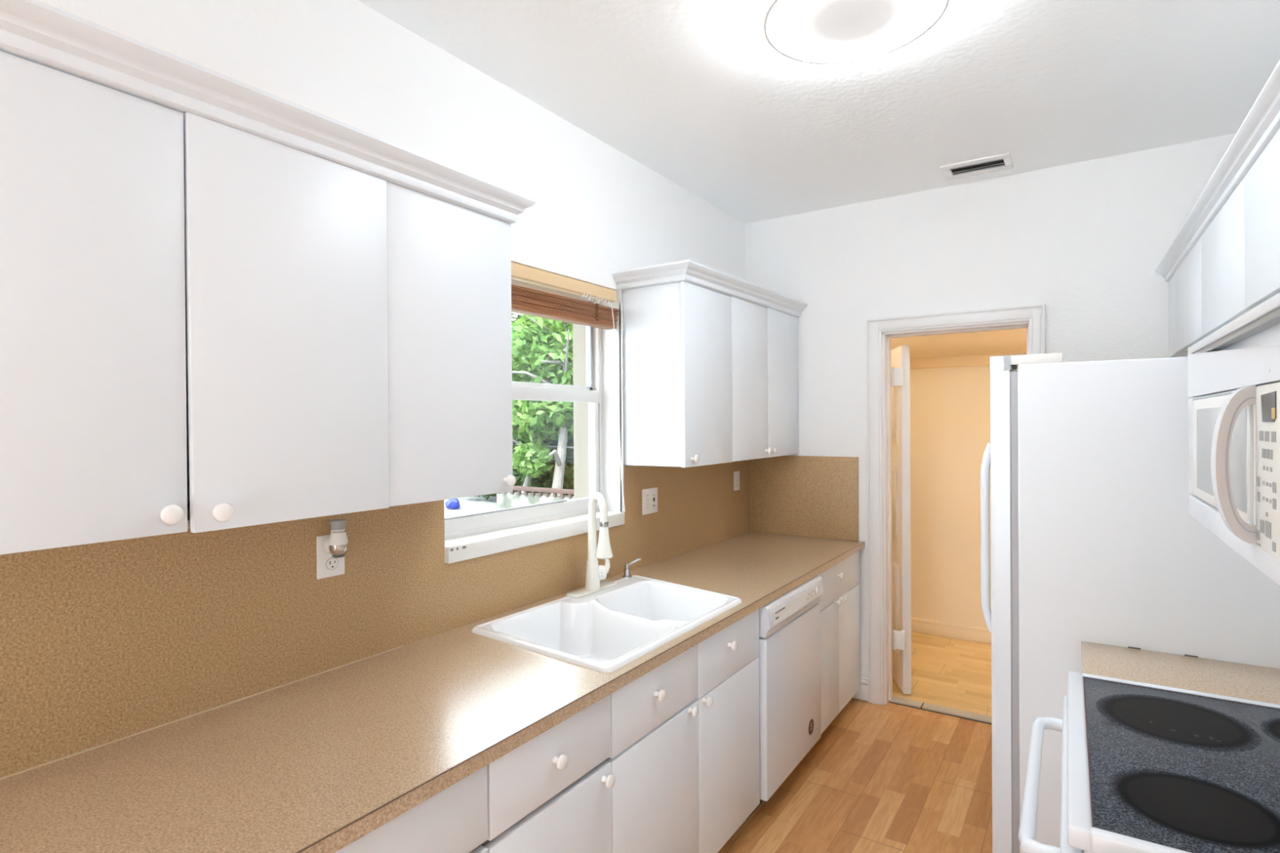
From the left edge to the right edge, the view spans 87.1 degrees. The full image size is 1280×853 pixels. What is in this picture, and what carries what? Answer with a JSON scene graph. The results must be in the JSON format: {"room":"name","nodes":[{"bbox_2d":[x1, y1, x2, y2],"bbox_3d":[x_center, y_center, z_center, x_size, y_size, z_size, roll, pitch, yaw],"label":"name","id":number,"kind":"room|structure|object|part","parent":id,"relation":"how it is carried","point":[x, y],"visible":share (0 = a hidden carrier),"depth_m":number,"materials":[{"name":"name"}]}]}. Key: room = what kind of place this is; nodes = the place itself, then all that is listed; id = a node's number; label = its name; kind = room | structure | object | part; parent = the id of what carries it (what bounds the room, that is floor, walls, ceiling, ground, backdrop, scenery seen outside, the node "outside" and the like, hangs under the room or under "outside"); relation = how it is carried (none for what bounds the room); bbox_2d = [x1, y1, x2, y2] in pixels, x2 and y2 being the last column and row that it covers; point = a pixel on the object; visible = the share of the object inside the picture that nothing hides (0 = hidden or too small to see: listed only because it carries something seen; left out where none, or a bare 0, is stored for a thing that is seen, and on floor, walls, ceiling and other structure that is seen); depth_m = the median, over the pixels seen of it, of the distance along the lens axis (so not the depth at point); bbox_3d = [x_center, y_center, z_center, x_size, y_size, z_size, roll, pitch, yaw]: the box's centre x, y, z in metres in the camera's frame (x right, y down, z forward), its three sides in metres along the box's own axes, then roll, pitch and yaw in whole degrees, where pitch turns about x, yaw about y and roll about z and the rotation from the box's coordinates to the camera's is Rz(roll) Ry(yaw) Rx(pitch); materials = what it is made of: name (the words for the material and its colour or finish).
{"room":"kitchen","nodes":[
{"label":"kitchen","id":0,"kind":"room"},
{"bbox_2d":[37,0,746,496],"bbox_3d":[-1.130,0.167,1.685,0.250,2.785,6.356,0,0,34],"label":"wall","id":1,"kind":"structure","parent":0,"point":[598,211],"depth_m":2.24,"materials":[{"name":"white paint"}]},
{"bbox_2d":[0,50,389,555],"bbox_3d":[-0.973,-0.195,1.346,0.386,0.790,0.869,0,0,34],"label":"upper cabinet","id":2,"kind":"object","parent":1,"relation":"attached to","point":[193,308],"visible":1,"depth_m":1.24,"materials":[{"name":"white laminate"}]},
{"bbox_3d":[-0.980,-0.193,1.090,0.019,0.786,0.431,0,0,34],"label":"door","id":3,"kind":"part","parent":2,"relation":"part of","materials":[{"name":"white laminate"}]},
{"bbox_3d":[-0.856,0.160,1.228,0.032,0.037,0.037,0,0,34],"label":"knob","id":4,"kind":"part","parent":2,"relation":"part of","materials":[{"name":"white ceramic"}]},
{"bbox_3d":[-0.799,0.163,1.286,0.032,0.037,0.037,0,0,34],"label":"knob","id":5,"kind":"part","parent":2,"relation":"part of","materials":[{"name":"white ceramic"}]},
{"bbox_2d":[0,0,536,223],"bbox_3d":[-0.966,-0.627,1.352,0.392,0.072,1.794,0,0,34],"label":"crown molding","id":6,"kind":"structure","parent":2,"relation":"on","point":[35,31],"depth_m":1.28,"materials":[{"name":"white laminate"}]},
{"bbox_3d":[-0.730,-0.197,1.446,0.030,0.790,0.432,0,0,34],"label":"door","id":7,"kind":"part","parent":2,"relation":"part of","materials":[{"name":"white laminate"}]},
{"bbox_2d":[0,459,749,777],"bbox_3d":[-0.485,0.425,2.411,0.020,0.474,4.174,0,0,34],"label":"backsplash","id":8,"kind":"structure","parent":1,"relation":"attached to","point":[102,642],"depth_m":1.65,"materials":[{"name":"laminate"}]},
{"bbox_2d":[316,534,344,579],"bbox_3d":[-0.845,0.353,1.842,0.009,0.116,0.081,0,0,34],"label":"wall outlet","id":9,"kind":"object","parent":8,"relation":"attached to","point":[327,566],"visible":0.63,"depth_m":1.83,"materials":[{"name":"white plastic"}]},
{"bbox_2d":[325,557,338,569],"bbox_3d":[-0.843,0.375,1.843,0.001,0.033,0.037,0,0,34],"label":"socket","id":10,"kind":"object","parent":9,"relation":"attached to","point":[331,563],"depth_m":1.84,"materials":[{"name":"grey plastic"}]},
{"bbox_2d":[323,519,347,557],"bbox_3d":[-0.816,0.302,1.822,0.060,0.100,0.060,0,0,34],"label":"air freshener","id":11,"kind":"object","parent":9,"relation":"attached to","point":[336,544],"visible":1,"depth_m":1.80,"materials":[{"name":"white plastic"}]},
{"bbox_2d":[328,543,347,557],"bbox_3d":[-0.813,0.334,1.816,0.047,0.036,0.047,0,0,34],"label":"bottle","id":12,"kind":"object","parent":11,"relation":"on","point":[337,550],"depth_m":1.80,"materials":[{"name":"grey"}]},
{"bbox_2d":[641,487,657,515],"bbox_3d":[0.048,0.352,3.188,0.009,0.120,0.131,0,0,34],"label":"wall outlet","id":13,"kind":"object","parent":8,"relation":"attached to","point":[650,495],"visible":1,"depth_m":3.18,"materials":[{"name":"white plastic"}]},
{"bbox_2d":[733,471,739,490],"bbox_3d":[0.572,0.321,3.977,0.008,0.112,0.074,0,0,34],"label":"light switch","id":14,"kind":"object","parent":8,"relation":"attached to","point":[736,474],"visible":1,"depth_m":3.97,"materials":[{"name":"white plastic"}]},
{"bbox_2d":[386,181,515,506],"bbox_3d":[-0.622,-0.201,1.890,0.369,0.788,0.424,0,0,34],"label":"upper cabinet","id":15,"kind":"object","parent":1,"relation":"attached to","point":[449,264],"visible":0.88,"depth_m":1.78,"materials":[{"name":"white laminate"}]},
{"bbox_3d":[-0.378,0.156,1.949,0.031,0.035,0.035,0,0,34],"label":"knob","id":16,"kind":"part","parent":15,"relation":"part of","materials":[{"name":"white ceramic"}]},
{"bbox_2d":[444,279,624,564],"bbox_3d":[-0.471,-0.074,2.667,0.303,1.065,1.003,0,0,34],"label":"window","id":17,"kind":"structure","parent":1,"relation":"in","point":[468,536],"depth_m":3.00,"materials":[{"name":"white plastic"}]},
{"bbox_3d":[-0.456,0.110,2.655,0.028,0.534,0.942,0,0,34],"label":"sash","id":18,"kind":"part","parent":17,"relation":"part of","materials":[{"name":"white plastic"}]},
{"bbox_3d":[-0.417,0.413,2.633,0.177,0.055,0.999,0,0,34],"label":"sill","id":19,"kind":"part","parent":17,"relation":"part of","materials":[{"name":"white wood"}]},
{"bbox_3d":[-0.483,-0.364,2.668,0.020,0.430,0.937,0,0,34],"label":"sash","id":20,"kind":"part","parent":17,"relation":"part of","materials":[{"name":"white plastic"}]},
{"bbox_2d":[511,262,625,511],"bbox_3d":[-0.367,-0.108,2.610,0.076,0.981,0.964,0,0,34],"label":"window blind","id":21,"kind":"object","parent":17,"relation":"attached to","point":[524,300],"visible":0.59,"depth_m":2.69,"materials":[{"name":"brown wood"}]},
{"bbox_3d":[-0.385,-0.574,2.607,0.047,0.049,0.947,0,0,34],"label":"head rail","id":22,"kind":"part","parent":21,"relation":"part of","materials":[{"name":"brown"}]},
{"bbox_3d":[-0.383,-0.434,2.605,0.057,0.012,0.930,0,0,34],"label":"rail","id":23,"kind":"part","parent":21,"relation":"part of","materials":[{"name":"brown wood"}]},
{"bbox_3d":[-0.102,-0.088,2.963,0.013,0.933,0.087,0,0,43],"label":"pull cord","id":24,"kind":"part","parent":21,"relation":"part of","materials":[{"name":"white plastic"}]},
{"bbox_2d":[621,280,732,467],"bbox_3d":[0.186,-0.221,3.106,0.369,0.786,0.456,0,0,34],"label":"upper cabinet","id":25,"kind":"object","parent":1,"relation":"attached to","point":[677,352],"visible":0.97,"depth_m":2.94,"materials":[{"name":"white laminate"}]},
{"bbox_3d":[0.235,0.139,2.873,0.031,0.035,0.035,0,0,34],"label":"knob","id":26,"kind":"part","parent":25,"relation":"part of","materials":[{"name":"white ceramic"}]},
{"bbox_3d":[0.306,-0.221,3.026,0.019,0.786,0.455,0,0,34],"label":"door","id":27,"kind":"part","parent":25,"relation":"part of","materials":[{"name":"white laminate"}]},
{"bbox_2d":[729,296,799,461],"bbox_3d":[0.560,-0.233,3.669,0.369,0.796,0.893,0,0,34],"label":"upper cabinet","id":28,"kind":"object","parent":1,"relation":"attached to","point":[765,340],"visible":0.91,"depth_m":3.52,"materials":[{"name":"white laminate"}]},
{"bbox_2d":[612,259,807,317],"bbox_3d":[0.427,-0.663,3.453,0.390,0.092,1.404,0,0,34],"label":"crown molding","id":29,"kind":"structure","parent":28,"relation":"on","point":[689,271],"depth_m":2.98,"materials":[{"name":"white laminate"}]},
{"bbox_3d":[0.552,-0.229,3.398,0.019,0.790,0.431,0,0,34],"label":"door","id":30,"kind":"part","parent":28,"relation":"part of","materials":[{"name":"white laminate"}]},
{"bbox_3d":[0.675,0.127,3.536,0.031,0.035,0.035,0,0,34],"label":"knob","id":31,"kind":"part","parent":28,"relation":"part of","materials":[{"name":"white ceramic"}]},
{"bbox_3d":[0.715,0.126,3.596,0.031,0.035,0.035,0,0,34],"label":"knob","id":32,"kind":"part","parent":28,"relation":"part of","materials":[{"name":"white ceramic"}]},
{"bbox_3d":[0.798,-0.235,3.767,0.019,0.796,0.449,0,0,34],"label":"door","id":33,"kind":"part","parent":28,"relation":"part of","materials":[{"name":"white laminate"}]},
{"bbox_2d":[357,0,1279,223],"bbox_3d":[0.073,-1.279,0.802,3.300,0.100,6.476,0,0,34],"label":"ceiling","id":34,"kind":"structure","parent":0,"point":[695,92],"depth_m":2.44,"materials":[{"name":"white paint"}]},
{"bbox_2d":[763,0,950,64],"bbox_3d":[0.615,-1.206,1.939,0.510,0.065,0.510,0,0,34],"label":"ceiling light","id":35,"kind":"object","parent":34,"relation":"attached to","point":[817,32],"visible":1,"depth_m":1.98,"materials":[{"name":"white glass"}]},
{"bbox_2d":[939,152,1013,180],"bbox_3d":[1.618,-1.246,3.235,0.293,0.010,0.210,0,0,34],"label":"ceiling vent","id":36,"kind":"object","parent":34,"relation":"in","point":[984,165],"visible":1,"depth_m":3.23,"materials":[{"name":"white metal"}]},
{"bbox_2d":[717,631,992,852],"bbox_3d":[0.651,1.599,1.296,3.700,0.100,7.895,0,0,34],"label":"floor","id":37,"kind":"structure","parent":0,"point":[890,778],"depth_m":2.94,"materials":[{"name":"brown wood"}]},
{"bbox_2d":[334,764,488,852],"bbox_3d":[-0.832,1.132,1.224,0.700,0.855,0.900,0,0,34],"label":"base cabinet","id":38,"kind":"object","parent":37,"relation":"on","point":[454,820],"visible":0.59,"depth_m":1.32,"materials":[{"name":"white wood"}]},
{"bbox_3d":[-0.451,1.175,1.241,0.021,0.568,0.447,0,0,34],"label":"door","id":39,"kind":"part","parent":38,"relation":"part of","materials":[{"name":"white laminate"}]},
{"bbox_2d":[481,694,615,852],"bbox_3d":[-0.461,1.127,1.784,0.700,0.855,0.439,0,0,34],"label":"base cabinet","id":40,"kind":"object","parent":37,"relation":"on","point":[552,793],"visible":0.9,"depth_m":1.61,"materials":[{"name":"white wood"}]},
{"bbox_3d":[-0.203,1.176,1.613,0.021,0.564,0.438,0,0,34],"label":"door","id":41,"kind":"part","parent":40,"relation":"part of","materials":[{"name":"white laminate"}]},
{"bbox_3d":[-0.189,0.792,1.591,0.031,0.035,0.035,0,0,34],"label":"knob","id":42,"kind":"part","parent":40,"relation":"part of","materials":[{"name":"white ceramic"}]},
{"bbox_3d":[-0.083,0.920,1.750,0.031,0.035,0.035,0,0,34],"label":"knob","id":43,"kind":"part","parent":40,"relation":"part of","materials":[{"name":"white ceramic"}]},
{"bbox_2d":[604,608,759,852],"bbox_3d":[-0.071,1.122,2.369,0.702,0.855,0.962,0,0,34],"label":"base cabinet","id":44,"kind":"object","parent":37,"relation":"on","point":[685,761],"visible":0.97,"depth_m":2.14,"materials":[{"name":"white wood"}]},
{"bbox_2d":[0,531,865,852],"bbox_3d":[-0.186,0.677,2.215,0.696,0.036,4.174,0,0,34],"label":"countertop","id":45,"kind":"structure","parent":44,"relation":"on","point":[318,762],"depth_m":1.42,"materials":[{"name":"laminate"}]},
{"bbox_2d":[566,492,617,598],"bbox_3d":[-0.143,0.450,2.629,0.169,0.395,0.255,0,0,34],"label":"kitchen faucet","id":46,"kind":"object","parent":45,"relation":"on","point":[595,573],"visible":1,"depth_m":2.63,"materials":[{"name":"white metal"}]},
{"bbox_3d":[-0.187,0.643,2.660,0.060,0.011,0.255,0,0,34],"label":"plate","id":47,"kind":"part","parent":46,"relation":"part of","materials":[{"name":"white"}]},
{"bbox_3d":[-0.156,0.581,2.674,0.040,0.060,0.060,-1,0,-30],"label":"handle","id":48,"kind":"part","parent":46,"relation":"part of","materials":[{"name":"white"}]},
{"bbox_3d":[-0.140,0.558,2.683,0.047,0.074,0.028,-1,0,-30],"label":"lever","id":49,"kind":"part","parent":46,"relation":"part of","materials":[{"name":"white"}]},
{"bbox_2d":[471,574,742,672],"bbox_3d":[-0.056,0.736,2.370,0.631,0.182,0.980,0,0,34],"label":"sink","id":50,"kind":"object","parent":45,"relation":"in","point":[607,629],"visible":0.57,"depth_m":2.43,"materials":[{"name":"white ceramic"}]},
{"bbox_2d":[622,557,640,577],"bbox_3d":[-0.036,0.605,2.888,0.082,0.080,0.043,0,0,5],"label":"soap dispenser","id":51,"kind":"object","parent":50,"relation":"on","point":[626,571],"visible":1,"depth_m":2.88,"materials":[{"name":"silver metal"}]},
{"bbox_3d":[-0.027,0.583,2.895,0.064,0.036,0.013,0,0,-6],"label":"spout","id":52,"kind":"part","parent":51,"relation":"part of","materials":[{"name":"silver metal"}]},
{"bbox_3d":[0.051,1.173,1.997,0.021,0.564,0.476,0,0,34],"label":"door","id":53,"kind":"part","parent":44,"relation":"part of","materials":[{"name":"white laminate"}]},
{"bbox_3d":[0.049,0.794,1.995,0.021,0.179,0.476,0,0,34],"label":"drawer","id":54,"kind":"part","parent":44,"relation":"part of","materials":[{"name":"white laminate"}]},
{"bbox_3d":[0.059,0.782,1.963,0.031,0.035,0.035,0,0,34],"label":"knob","id":55,"kind":"part","parent":44,"relation":"part of","materials":[{"name":"white ceramic"}]},
{"bbox_3d":[0.169,0.901,2.131,0.028,0.032,0.032,0,0,34],"label":"knob","id":56,"kind":"part","parent":44,"relation":"part of","materials":[{"name":"white ceramic"}]},
{"bbox_3d":[0.222,0.900,2.208,0.031,0.035,0.035,0,0,34],"label":"knob","id":57,"kind":"part","parent":44,"relation":"part of","materials":[{"name":"white ceramic"}]},
{"bbox_3d":[0.318,1.170,2.398,0.022,0.566,0.482,0,0,34],"label":"door","id":58,"kind":"part","parent":44,"relation":"part of","materials":[{"name":"white laminate"}]},
{"bbox_3d":[0.316,0.789,2.396,0.023,0.188,0.482,0,0,34],"label":"drawer","id":59,"kind":"part","parent":44,"relation":"part of","materials":[{"name":"white laminate"}]},
{"bbox_3d":[0.326,0.769,2.362,0.031,0.035,0.035,0,0,34],"label":"knob","id":60,"kind":"part","parent":44,"relation":"part of","materials":[{"name":"white ceramic"}]},
{"bbox_2d":[746,575,823,819],"bbox_3d":[0.389,1.118,3.035,0.701,0.850,0.634,0,0,34],"label":"dishwasher","id":61,"kind":"object","parent":37,"relation":"on","point":[789,655],"visible":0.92,"depth_m":2.78,"materials":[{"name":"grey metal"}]},
{"bbox_3d":[0.588,1.492,2.907,0.012,0.100,0.622,0,0,34],"label":"kick plate","id":62,"kind":"part","parent":61,"relation":"part of","materials":[{"name":"grey"}]},
{"bbox_3d":[0.640,1.132,2.868,0.053,0.624,0.634,0,0,34],"label":"door","id":63,"kind":"part","parent":61,"relation":"part of","materials":[{"name":"white metal"}]},
{"bbox_3d":[0.645,0.752,2.862,0.069,0.120,0.634,0,0,34],"label":"control panel","id":64,"kind":"part","parent":61,"relation":"part of","materials":[{"name":"white plastic"}]},
{"bbox_2d":[817,551,861,733],"bbox_3d":[0.762,1.110,3.627,0.698,0.855,0.742,0,0,34],"label":"base cabinet","id":65,"kind":"object","parent":37,"relation":"on","point":[840,602],"visible":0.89,"depth_m":3.44,"materials":[{"name":"white wood"}]},
{"bbox_3d":[0.910,1.169,3.290,0.021,0.582,0.343,0,0,34],"label":"door","id":66,"kind":"part","parent":65,"relation":"part of","materials":[{"name":"white laminate"}]},
{"bbox_3d":[0.994,0.882,3.372,0.029,0.033,0.033,0,0,34],"label":"knob","id":67,"kind":"part","parent":65,"relation":"part of","materials":[{"name":"white ceramic"}]},
{"bbox_3d":[1.016,0.781,3.452,0.021,0.184,0.736,0,0,34],"label":"drawer","id":68,"kind":"part","parent":65,"relation":"part of","materials":[{"name":"white laminate"}]},
{"bbox_3d":[1.016,0.755,3.407,0.029,0.033,0.033,0,0,34],"label":"knob","id":69,"kind":"part","parent":65,"relation":"part of","materials":[{"name":"white ceramic"}]},
{"bbox_3d":[1.049,0.881,3.455,0.029,0.033,0.033,0,0,34],"label":"knob","id":70,"kind":"part","parent":65,"relation":"part of","materials":[{"name":"white ceramic"}]},
{"bbox_3d":[1.114,1.167,3.598,0.021,0.582,0.390,0,0,34],"label":"door","id":71,"kind":"part","parent":65,"relation":"part of","materials":[{"name":"white laminate"}]},
{"bbox_2d":[980,352,1279,852],"bbox_3d":[1.683,0.644,2.280,0.884,1.748,0.760,0,0,32],"label":"refrigerator","id":72,"kind":"object","parent":37,"relation":"on","point":[1095,538],"visible":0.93,"depth_m":2.04,"materials":[{"name":"white metal"}]},
{"bbox_3d":[1.151,0.365,2.225,0.047,0.625,0.027,0,0,32],"label":"door handle","id":73,"kind":"part","parent":72,"relation":"part of","materials":[{"name":"white plastic"}]},
{"bbox_3d":[1.358,0.633,2.487,0.069,1.632,0.752,0,0,32],"label":"door","id":74,"kind":"part","parent":72,"relation":"part of","materials":[{"name":"white metal"}]},
{"bbox_2d":[1017,671,1279,852],"bbox_3d":[1.145,0.991,1.232,0.760,1.070,0.787,0,0,32],"label":"range","id":75,"kind":"object","parent":37,"relation":"on","point":[1147,767],"visible":1,"depth_m":1.24,"materials":[{"name":"black glass"}]},
{"bbox_2d":[1017,695,1093,852],"bbox_3d":[1.145,1.094,1.234,0.768,0.865,0.776,0,0,34],"label":"oven","id":76,"kind":"object","parent":75,"relation":"in","point":[1028,823],"depth_m":1.32,"materials":[{"name":"white metal"}]},
{"bbox_3d":[1.143,0.629,1.442,0.276,0.001,0.276,0,0,32],"label":"burner","id":77,"kind":"part","parent":75,"relation":"part of","materials":[{"name":"black glass"}]},
{"bbox_3d":[0.925,0.632,1.118,0.244,0.001,0.244,0,0,32],"label":"burner","id":78,"kind":"part","parent":75,"relation":"part of","materials":[{"name":"black glass"}]},
{"bbox_3d":[1.381,0.627,1.340,0.216,0.001,0.216,0,0,32],"label":"burner","id":79,"kind":"part","parent":75,"relation":"part of","materials":[{"name":"black glass"}]},
{"bbox_3d":[1.520,1.115,1.698,0.618,0.853,0.393,0,0,32],"label":"base cabinet","id":80,"kind":"object","parent":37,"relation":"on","visible":0},
{"bbox_2d":[1081,640,1279,704],"bbox_3d":[1.517,0.667,1.698,0.670,0.038,0.396,0,0,32],"label":"countertop","id":81,"kind":"structure","parent":80,"relation":"on","point":[1187,672],"depth_m":1.79,"materials":[{"name":"laminate"}]},
{"bbox_2d":[910,365,1017,628],"bbox_3d":[2.861,0.269,4.495,3.550,2.500,0.100,0,0,34],"label":"wall","id":82,"kind":"structure","parent":0,"point":[950,407],"depth_m":4.86,"materials":[{"name":"beige paint"}]},
{"bbox_2d":[911,617,991,644],"bbox_3d":[2.837,1.467,4.452,3.550,0.104,0.018,0,0,34],"label":"baseboard","id":83,"kind":"structure","parent":82,"relation":"attached to","point":[983,635],"depth_m":4.84,"materials":[{"name":"beige wood"}]},
{"bbox_2d":[890,328,1026,369],"bbox_3d":[2.729,-0.602,4.301,3.550,0.355,0.355,0,0,34],"label":"ceiling","id":84,"kind":"structure","parent":82,"relation":"attached to","point":[966,349],"depth_m":4.60,"materials":[{"name":"beige paint"}]},
{"bbox_2d":[745,133,1236,675],"bbox_3d":[1.954,0.138,3.374,3.020,2.785,0.130,0,0,34],"label":"wall","id":85,"kind":"structure","parent":0,"point":[1086,241],"depth_m":3.42,"materials":[{"name":"white paint"}]},
{"bbox_2d":[749,455,858,541],"bbox_3d":[0.949,0.408,3.955,0.659,0.471,0.017,0,0,34],"label":"backsplash","id":86,"kind":"structure","parent":85,"relation":"attached to","point":[799,495],"depth_m":3.93,"materials":[{"name":"laminate"}]},
{"bbox_2d":[852,675,868,701],"bbox_3d":[1.223,1.461,3.774,0.112,0.134,0.034,0,0,34],"label":"baseboard","id":87,"kind":"structure","parent":85,"relation":"attached to","point":[862,694],"depth_m":3.75,"materials":[{"name":"white paint"}]},
{"bbox_2d":[890,345,911,693],"bbox_3d":[1.555,0.529,4.143,0.108,1.985,0.725,0,0,13],"label":"door","id":88,"kind":"structure","parent":85,"relation":"in","point":[900,355],"depth_m":3.83,"materials":[{"name":"white paint"}]},
{"bbox_3d":[1.509,-0.107,4.026,0.013,0.420,0.220,0,0,8],"label":"panel","id":89,"kind":"part","parent":88,"relation":"part of","materials":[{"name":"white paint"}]},
{"bbox_3d":[1.513,0.443,4.029,0.013,0.440,0.220,0,0,8],"label":"panel","id":90,"kind":"part","parent":88,"relation":"part of","materials":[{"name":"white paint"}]},
{"bbox_3d":[1.517,1.083,4.032,0.013,0.560,0.220,0,0,8],"label":"panel","id":91,"kind":"part","parent":88,"relation":"part of","materials":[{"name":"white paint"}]},
{"bbox_2d":[888,695,991,724],"bbox_3d":[1.687,1.524,3.583,0.683,0.014,0.070,0,0,34],"label":"trim","id":92,"kind":"structure","parent":85,"relation":"attached to","point":[935,708],"depth_m":3.61,"materials":[{"name":"beige wood"}]},
{"bbox_2d":[881,320,1029,705],"bbox_3d":[1.671,0.506,3.568,0.715,2.052,0.137,0,0,34],"label":"trim","id":93,"kind":"structure","parent":85,"relation":"attached to","point":[886,336],"depth_m":3.71,"materials":[{"name":"white wood"}]},
{"bbox_2d":[866,303,1045,705],"bbox_3d":[1.619,0.470,3.506,0.850,2.125,0.026,0,0,34],"label":"trim","id":94,"kind":"structure","parent":85,"relation":"attached to","point":[1035,314],"depth_m":3.70,"materials":[{"name":"white paint"}]},
{"bbox_3d":[1.035,0.159,0.188,0.130,2.785,6.250,0,0,32],"label":"wall","id":95,"kind":"structure","parent":0,"visible":0},
{"bbox_2d":[1175,177,1250,352],"bbox_3d":[2.010,-0.468,2.158,0.325,0.337,1.287,0,0,32],"label":"upper cabinet","id":96,"kind":"object","parent":95,"relation":"attached to","point":[1210,280],"visible":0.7,"depth_m":2.06,"materials":[{"name":"white laminate"}]},
{"bbox_2d":[1168,272,1181,357],"bbox_3d":[2.292,-0.472,2.885,0.020,0.336,0.238,0,0,32],"label":"filler panel","id":97,"kind":"object","parent":96,"relation":"attached to","point":[1171,283],"visible":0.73,"depth_m":2.89,"materials":[{"name":"white laminate"}]},
{"bbox_3d":[2.053,-0.471,2.511,0.020,0.335,0.643,0,0,32],"label":"door","id":98,"kind":"part","parent":96,"relation":"part of","materials":[{"name":"white laminate"}]},
{"bbox_2d":[1155,59,1279,281],"bbox_3d":[1.477,-0.658,1.650,0.060,0.054,3.206,0,0,32],"label":"crown molding","id":99,"kind":"structure","parent":96,"relation":"on","point":[1261,123],"depth_m":1.72,"materials":[{"name":"white laminate"}]},
{"bbox_3d":[1.708,-0.466,1.968,0.020,0.335,0.641,0,0,32],"label":"door","id":100,"kind":"part","parent":96,"relation":"part of","materials":[{"name":"white laminate"}]},
{"bbox_2d":[1187,292,1279,586],"bbox_3d":[1.220,0.015,1.093,0.508,0.391,0.849,0,0,32],"label":"microwave","id":101,"kind":"object","parent":95,"relation":"attached to","point":[1233,372],"visible":1,"depth_m":1.03,"materials":[{"name":"white plastic"}]},
{"bbox_3d":[1.099,0.047,1.271,0.021,0.220,0.670,0,0,32],"label":"door","id":102,"kind":"part","parent":101,"relation":"part of","materials":[{"name":"white plastic"}]},
{"bbox_3d":[0.905,0.057,1.028,0.046,0.236,0.038,0,0,32],"label":"door handle","id":103,"kind":"part","parent":101,"relation":"part of","materials":[{"name":"white plastic"}]},
{"bbox_3d":[1.054,0.185,1.200,0.021,0.052,0.849,0,0,32],"label":"trim","id":104,"kind":"part","parent":101,"relation":"part of","materials":[{"name":"white plastic"}]},
{"bbox_3d":[0.894,0.057,1.011,0.046,0.236,0.002,0,0,32],"label":"handle","id":105,"kind":"part","parent":101,"relation":"part of","materials":[{"name":"grey plastic"}]},
{"bbox_3d":[1.032,-0.156,1.151,0.030,0.010,0.749,0,0,32],"label":"vent rail","id":106,"kind":"part","parent":101,"relation":"part of","materials":[{"name":"silver metal"}]},
{"bbox_3d":[0.871,0.059,0.913,0.022,0.237,0.171,0,0,32],"label":"control panel","id":107,"kind":"part","parent":101,"relation":"part of","materials":[{"name":"white plastic"}]},
{"bbox_2d":[1244,128,1279,309],"bbox_3d":[1.363,-0.458,1.141,0.325,0.337,1.121,0,0,32],"label":"upper cabinet","id":108,"kind":"object","parent":95,"relation":"attached to","point":[1262,180],"visible":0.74,"depth_m":1.54,"materials":[{"name":"white laminate"}]},
{"label":"outside","id":109,"kind":"structure","parent":0,"visible":0},
{"bbox_2d":[444,483,543,518],"bbox_3d":[-7.407,1.541,15.735,25.700,0.090,34.000,0,0,34],"label":"yard","id":110,"kind":"structure","parent":109,"point":[471,504],"depth_m":12.46,"materials":[{"name":"white"}]},
{"bbox_2d":[444,497,460,509],"bbox_3d":[-3.362,1.393,12.088,0.313,0.230,0.215,0,0,34],"label":"bag","id":111,"kind":"object","parent":110,"relation":"on","point":[452,504],"visible":0.98,"depth_m":12.01,"materials":[{"name":"blue plastic"}]},
{"bbox_2d":[474,432,573,500],"bbox_3d":[-1.118,-0.046,13.149,5.713,3.132,3.145,0,0,32],"label":"fence","id":112,"kind":"object","parent":110,"relation":"on","point":[547,477],"visible":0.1,"depth_m":12.11,"materials":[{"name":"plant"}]},
{"bbox_2d":[515,444,573,448],"bbox_3d":[-2.227,0.306,12.429,10.041,0.201,0.084,0,0,39],"label":"utility wire","id":113,"kind":"object","parent":112,"relation":"attached to","point":[516,444],"visible":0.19,"depth_m":11.79,"materials":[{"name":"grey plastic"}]},
{"bbox_2d":[496,485,573,510],"bbox_3d":[-0.912,1.215,10.196,3.350,0.525,0.240,0,0,34],"label":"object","id":114,"kind":"structure","parent":110,"relation":"on","point":[509,500],"depth_m":10.65,"materials":[{"name":"stone"}]},
{"bbox_3d":[-0.961,1.021,10.124,3.350,0.135,0.070,0,0,34],"label":"rail","id":115,"kind":"part","parent":114,"relation":"part of","materials":[{"name":"grey"}]},
{"bbox_2d":[511,312,561,369],"bbox_3d":[-0.136,-1.041,15.942,9.808,5.086,3.165,0,0,28],"label":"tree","id":116,"kind":"object","parent":110,"relation":"on","point":[518,317],"visible":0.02,"depth_m":16.72,"materials":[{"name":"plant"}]},
{"bbox_2d":[511,312,573,495],"bbox_3d":[-1.466,-0.325,11.340,2.379,3.710,2.017,0,0,34],"label":"tree","id":117,"kind":"object","parent":110,"relation":"on","point":[530,459],"visible":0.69,"depth_m":11.34,"materials":[{"name":"green plant"}]},
{"bbox_2d":[511,311,573,443],"bbox_3d":[-1.005,-0.553,11.813,5.055,4.150,2.852,0,0,34],"label":"tree","id":118,"kind":"object","parent":110,"relation":"on","point":[531,419],"visible":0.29,"depth_m":11.21,"materials":[{"name":"green plant"}]},
{"bbox_2d":[511,323,573,493],"bbox_3d":[-1.850,-0.143,11.958,3.002,3.352,1.660,0,0,16],"label":"tree","id":119,"kind":"object","parent":110,"relation":"on","point":[527,480],"visible":0.16,"depth_m":11.52,"materials":[{"name":"green plant"}]}
]}

